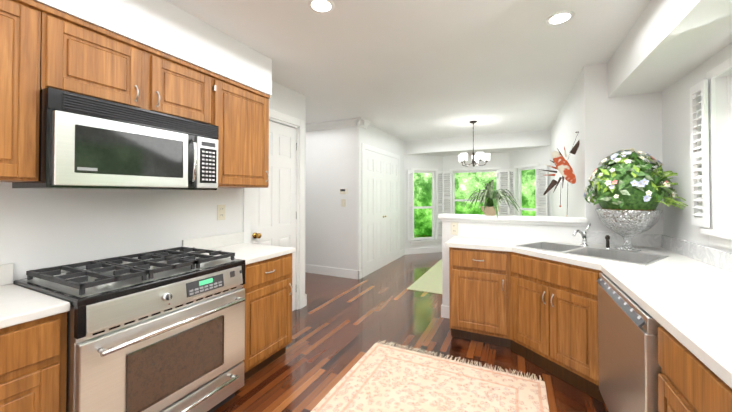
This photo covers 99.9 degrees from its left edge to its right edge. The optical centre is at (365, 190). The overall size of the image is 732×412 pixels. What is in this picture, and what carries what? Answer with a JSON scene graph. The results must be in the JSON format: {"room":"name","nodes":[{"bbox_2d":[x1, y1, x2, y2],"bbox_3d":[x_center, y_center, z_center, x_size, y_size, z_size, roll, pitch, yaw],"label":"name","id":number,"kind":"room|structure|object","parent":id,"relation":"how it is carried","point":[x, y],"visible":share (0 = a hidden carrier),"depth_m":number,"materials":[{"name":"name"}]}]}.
{"room":"kitchen","nodes":[
{"label":"kitchen","id":0,"kind":"room"},
{"bbox_2d":[33,0,271,95],"bbox_3d":[-1.828,-1.047,1.208,0.365,0.330,3.700,0,-1,26],"label":"soffit","id":1,"kind":"structure","parent":0,"point":[166,27],"depth_m":2.01,"materials":[{"name":"paint"}]},
{"bbox_2d":[0,80,305,308],"bbox_3d":[-1.831,0.095,1.740,0.120,2.600,4.680,0,-1,26],"label":"wall","id":2,"kind":"structure","parent":0,"point":[43,228],"depth_m":1.97,"materials":[{"name":"paint"}]},
{"bbox_2d":[0,0,43,181],"bbox_3d":[-1.874,-0.465,1.113,0.352,0.832,0.900,0,-1,26],"label":"upper cabinet","id":3,"kind":"object","parent":2,"relation":"attached to","point":[20,88],"depth_m":1.38,"materials":[{"name":"brown wood"}]},
{"bbox_2d":[40,3,151,110],"bbox_3d":[-1.576,-0.676,1.727,0.352,0.393,0.452,0,-1,26],"label":"upper cabinet","id":4,"kind":"object","parent":2,"relation":"attached to","point":[42,46],"depth_m":1.62,"materials":[{"name":"brown wood"}]},
{"bbox_2d":[12,87,218,189],"bbox_3d":[-1.425,-0.239,1.900,0.463,0.463,0.904,0,-1,26],"label":"microwave","id":5,"kind":"object","parent":4,"relation":"attached to","point":[86,142],"visible":1,"depth_m":1.65,"materials":[{"name":"silver metal"}]},
{"bbox_2d":[0,232,243,283],"bbox_3d":[-1.892,0.425,1.445,0.019,0.104,3.302,0,-1,26],"label":"backsplash","id":6,"kind":"structure","parent":2,"relation":"attached to","point":[6,270],"depth_m":2.55,"materials":[{"name":"white stone"}]},
{"bbox_2d":[152,48,215,125],"bbox_3d":[-1.378,-0.671,2.133,0.352,0.393,0.452,0,-1,26],"label":"upper cabinet","id":7,"kind":"object","parent":2,"relation":"attached to","point":[180,88],"depth_m":2.05,"materials":[{"name":"brown wood"}]},
{"bbox_2d":[217,205,225,219],"bbox_3d":[-1.279,0.193,2.722,0.010,0.136,0.084,0,-1,26],"label":"outlet","id":8,"kind":"object","parent":2,"relation":"attached to","point":[220,212],"visible":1,"depth_m":2.72,"materials":[{"name":"beige plastic"}]},
{"bbox_2d":[216,74,269,187],"bbox_3d":[-1.151,-0.445,2.597,0.352,0.832,0.577,0,-1,26],"label":"upper cabinet","id":9,"kind":"object","parent":2,"relation":"attached to","point":[242,111],"depth_m":2.50,"materials":[{"name":"brown wood"}]},
{"bbox_2d":[251,121,296,310],"bbox_3d":[-0.970,0.335,3.365,0.115,2.162,0.734,0,-1,26],"label":"door","id":10,"kind":"structure","parent":2,"relation":"attached to","point":[273,213],"depth_m":3.43,"materials":[{"name":"paint"}]},
{"bbox_2d":[243,109,306,309],"bbox_3d":[-1.013,0.279,3.392,0.140,2.275,0.960,0,-1,26],"label":"door frame","id":11,"kind":"structure","parent":2,"relation":"attached to","point":[295,123],"depth_m":3.69,"materials":[{"name":"paint"}]},
{"bbox_2d":[305,126,361,270],"bbox_3d":[-1.149,0.144,5.569,2.350,2.600,0.120,0,-1,26],"label":"wall","id":12,"kind":"structure","parent":0,"point":[332,225],"depth_m":5.21,"materials":[{"name":"paint"}]},
{"bbox_2d":[308,264,359,279],"bbox_3d":[-1.167,1.373,5.501,2.364,0.140,0.039,0,-1,26],"label":"baseboard","id":13,"kind":"structure","parent":12,"relation":"attached to","point":[338,272],"depth_m":5.17,"materials":[{"name":"paint"}]},
{"bbox_2d":[306,117,370,131],"bbox_3d":[-1.098,-1.101,5.576,2.450,0.110,0.350,0,-1,26],"label":"crown molding","id":14,"kind":"structure","parent":12,"relation":"attached to","point":[353,122],"depth_m":5.14,"materials":[{"name":"paint"}]},
{"bbox_2d":[341,199,345,206],"bbox_3d":[-0.375,0.203,5.114,0.090,0.130,0.015,0,-1,26],"label":"switch plate","id":15,"kind":"object","parent":12,"relation":"attached to","point":[343,202],"visible":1,"depth_m":5.11,"materials":[{"name":"beige plastic"}]},
{"bbox_2d":[340,189,346,193],"bbox_3d":[-0.378,0.013,5.109,0.120,0.090,0.031,0,-1,26],"label":"thermostat","id":16,"kind":"object","parent":12,"relation":"attached to","point":[343,191],"visible":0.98,"depth_m":5.09,"materials":[{"name":"beige plastic"}]},
{"bbox_2d":[362,124,403,249],"bbox_3d":[0.353,0.151,6.104,0.120,2.600,2.160,0,-1,26],"label":"wall","id":17,"kind":"structure","parent":0,"point":[373,136],"depth_m":6.38,"materials":[{"name":"paint"}]},
{"bbox_2d":[365,150,398,275],"bbox_3d":[0.347,0.383,5.893,0.052,2.130,1.656,0,-1,26],"label":"door","id":18,"kind":"structure","parent":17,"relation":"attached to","point":[381,213],"depth_m":5.77,"materials":[{"name":"paint"}]},
{"bbox_2d":[360,143,404,278],"bbox_3d":[0.395,0.338,6.029,0.020,2.225,2.255,0,-1,26],"label":"door frame","id":19,"kind":"structure","parent":17,"relation":"attached to","point":[363,146],"depth_m":5.14,"materials":[{"name":"paint"}]},
{"bbox_2d":[166,0,649,140],"bbox_3d":[0.042,-1.211,3.636,6.400,0.060,9.900,0,-1,26],"label":"ceiling","id":20,"kind":"structure","parent":0,"point":[406,70],"depth_m":2.68,"materials":[{"name":"paint"}]},
{"bbox_2d":[307,0,334,13],"bbox_3d":[-0.290,-1.200,1.996,0.176,0.004,0.176,0,-1,26],"label":"recessed light","id":21,"kind":"object","parent":20,"relation":"in","point":[325,6],"visible":1,"depth_m":1.99,"materials":[{"name":"glass"}]},
{"bbox_2d":[458,121,489,166],"bbox_3d":[1.812,-0.776,5.182,0.509,0.770,0.492,0,-1,26],"label":"pendant chandelier","id":22,"kind":"object","parent":20,"relation":"hanging from","point":[463,158],"visible":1,"depth_m":5.11,"materials":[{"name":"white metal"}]},
{"bbox_2d":[545,11,574,24],"bbox_3d":[1.350,-1.198,2.142,0.176,0.004,0.176,0,-1,26],"label":"recessed light","id":23,"kind":"object","parent":20,"relation":"in","point":[558,18],"visible":1,"depth_m":2.14,"materials":[{"name":"glass"}]},
{"bbox_2d":[213,235,608,411],"bbox_3d":[0.546,1.462,4.636,6.400,0.060,12.200,0,-1,26],"label":"floor","id":24,"kind":"structure","parent":0,"point":[341,326],"depth_m":2.87,"materials":[{"name":"brown wood"}]},
{"bbox_2d":[0,308,69,411],"bbox_3d":[-1.761,0.947,1.012,0.629,0.876,0.966,0,-1,26],"label":"base cabinet","id":25,"kind":"object","parent":24,"relation":"on","point":[33,348],"depth_m":1.22,"materials":[{"name":"brown wood"}]},
{"bbox_2d":[0,284,69,323],"bbox_3d":[-1.941,0.485,0.638,0.637,0.038,1.811,0,-1,26],"label":"countertop","id":26,"kind":"structure","parent":25,"relation":"on","point":[17,302],"depth_m":1.29,"materials":[{"name":"white stone"}]},
{"bbox_2d":[13,247,244,411],"bbox_3d":[-1.294,0.906,1.824,0.753,0.980,0.894,0,-1,26],"label":"range","id":27,"kind":"object","parent":24,"relation":"on","point":[159,331],"visible":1,"depth_m":1.60,"materials":[{"name":"silver metal"}]},
{"bbox_2d":[242,252,293,380],"bbox_3d":[-1.027,0.967,2.517,0.629,0.876,0.579,0,-1,26],"label":"base cabinet","id":28,"kind":"object","parent":24,"relation":"on","point":[268,281],"depth_m":2.37,"materials":[{"name":"brown wood"}]},
{"bbox_2d":[200,244,295,263],"bbox_3d":[-1.021,0.510,2.526,0.637,0.038,0.593,0,-1,26],"label":"countertop","id":29,"kind":"structure","parent":28,"relation":"on","point":[247,252],"depth_m":2.52,"materials":[{"name":"white stone"}]},
{"bbox_2d":[407,259,441,293],"bbox_3d":[1.928,1.433,5.075,1.860,0.009,2.300,0,-1,26],"label":"rug","id":30,"kind":"object","parent":24,"relation":"on","point":[430,280],"visible":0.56,"depth_m":4.82,"materials":[{"name":"green fabric"}]},
{"bbox_2d":[311,340,548,411],"bbox_3d":[0.208,1.387,1.536,1.350,0.011,2.420,0,-1,26],"label":"rug","id":31,"kind":"object","parent":24,"relation":"on","point":[379,377],"visible":1,"depth_m":2.17,"materials":[{"name":"beige fabric"}]},
{"bbox_2d":[505,239,620,263],"bbox_3d":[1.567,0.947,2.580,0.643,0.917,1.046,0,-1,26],"label":"countertop","id":32,"kind":"structure","parent":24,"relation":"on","point":[527,249],"depth_m":2.54,"materials":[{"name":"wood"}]},
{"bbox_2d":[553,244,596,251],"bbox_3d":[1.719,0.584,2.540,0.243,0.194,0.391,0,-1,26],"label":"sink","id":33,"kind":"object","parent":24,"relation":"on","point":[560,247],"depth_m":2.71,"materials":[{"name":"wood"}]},
{"bbox_2d":[445,236,731,411],"bbox_3d":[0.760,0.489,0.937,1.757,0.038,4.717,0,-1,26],"label":"base cabinet","id":34,"kind":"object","parent":24,"relation":"on","point":[545,311],"depth_m":2.13,"materials":[{"name":"brown wood"}]},
{"bbox_2d":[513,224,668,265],"bbox_3d":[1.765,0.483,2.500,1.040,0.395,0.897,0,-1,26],"label":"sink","id":35,"kind":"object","parent":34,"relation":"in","point":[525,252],"depth_m":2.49,"materials":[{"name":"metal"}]},
{"bbox_2d":[584,148,687,251],"bbox_3d":[2.150,0.070,2.519,0.583,0.840,0.585,0,-1,26],"label":"flower bowl","id":36,"kind":"object","parent":34,"relation":"on","point":[630,191],"visible":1,"depth_m":2.43,"materials":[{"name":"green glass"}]},
{"bbox_2d":[597,273,661,411],"bbox_3d":[1.621,0.956,1.482,0.686,0.872,0.820,0,-1,26],"label":"dishwasher","id":37,"kind":"object","parent":24,"relation":"on","point":[629,366],"visible":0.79,"depth_m":1.49,"materials":[{"name":"silver metal"}]},
{"bbox_2d":[404,129,550,155],"bbox_3d":[2.337,-0.991,6.754,2.890,0.300,0.720,0,-1,26],"label":"wall","id":38,"kind":"structure","parent":0,"point":[502,142],"depth_m":6.39,"materials":[{"name":"paint"}]},
{"bbox_2d":[404,145,550,254],"bbox_3d":[2.361,0.160,6.789,3.060,2.600,0.850,0,-1,26],"label":"wall","id":39,"kind":"structure","parent":0,"point":[507,167],"depth_m":7.05,"materials":[{"name":"paint"}]},
{"bbox_2d":[438,213,586,318],"bbox_3d":[1.469,0.839,3.223,1.375,1.150,0.195,0,-1,26],"label":"wall","id":40,"kind":"structure","parent":0,"point":[546,228],"depth_m":3.17,"materials":[{"name":"paint"}]},
{"bbox_2d":[451,222,457,234],"bbox_3d":[0.977,0.421,3.398,0.084,0.136,0.010,0,-1,26],"label":"outlet","id":41,"kind":"object","parent":40,"relation":"attached to","point":[454,228],"visible":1,"depth_m":3.40,"materials":[{"name":"beige plastic"}]},
{"bbox_2d":[461,180,523,217],"bbox_3d":[1.346,0.085,3.293,0.660,0.398,0.670,0,-1,26],"label":"potted plant","id":42,"kind":"object","parent":40,"relation":"on","point":[489,197],"visible":1,"depth_m":3.23,"materials":[{"name":"plant"}]},
{"bbox_2d":[550,71,582,216],"bbox_3d":[2.861,0.129,4.381,0.120,2.600,3.060,0,-1,26],"label":"wall","id":43,"kind":"structure","parent":0,"point":[566,126],"depth_m":3.74,"materials":[{"name":"paint"}]},
{"bbox_2d":[539,132,579,216],"bbox_3d":[2.067,-0.167,3.248,0.418,0.884,0.066,0,-1,26],"label":"sculpture","id":44,"kind":"object","parent":43,"relation":"attached to","point":[563,167],"visible":1,"depth_m":3.23,"materials":[{"name":"paint"}]},
{"bbox_2d":[582,63,663,234],"bbox_3d":[2.416,0.109,2.829,0.680,2.600,0.120,0,-1,26],"label":"wall","id":45,"kind":"structure","parent":0,"point":[611,125],"depth_m":2.85,"materials":[{"name":"paint"}]},
{"bbox_2d":[607,0,731,97],"bbox_3d":[1.295,-1.056,0.476,0.380,0.330,5.120,0,-1,26],"label":"soffit","id":46,"kind":"structure","parent":0,"point":[664,45],"depth_m":1.95,"materials":[{"name":"paint"}]},
{"bbox_2d":[662,43,731,252],"bbox_3d":[1.493,0.077,0.365,0.180,2.600,5.120,0,-1,26],"label":"wall","id":47,"kind":"structure","parent":0,"point":[697,128],"depth_m":2.06,"materials":[{"name":"paint"}]},
{"bbox_2d":[589,240,731,275],"bbox_3d":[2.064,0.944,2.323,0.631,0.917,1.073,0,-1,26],"label":"countertop","id":48,"kind":"structure","parent":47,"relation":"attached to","point":[661,256],"depth_m":2.21,"materials":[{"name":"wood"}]},
{"label":"outside","id":49,"kind":"structure","parent":0,"visible":0},
{"bbox_2d":[414,169,535,235],"bbox_3d":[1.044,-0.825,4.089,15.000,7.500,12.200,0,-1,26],"label":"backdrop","id":50,"kind":"structure","parent":49,"point":[466,184],"depth_m":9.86,"materials":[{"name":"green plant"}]}
]}

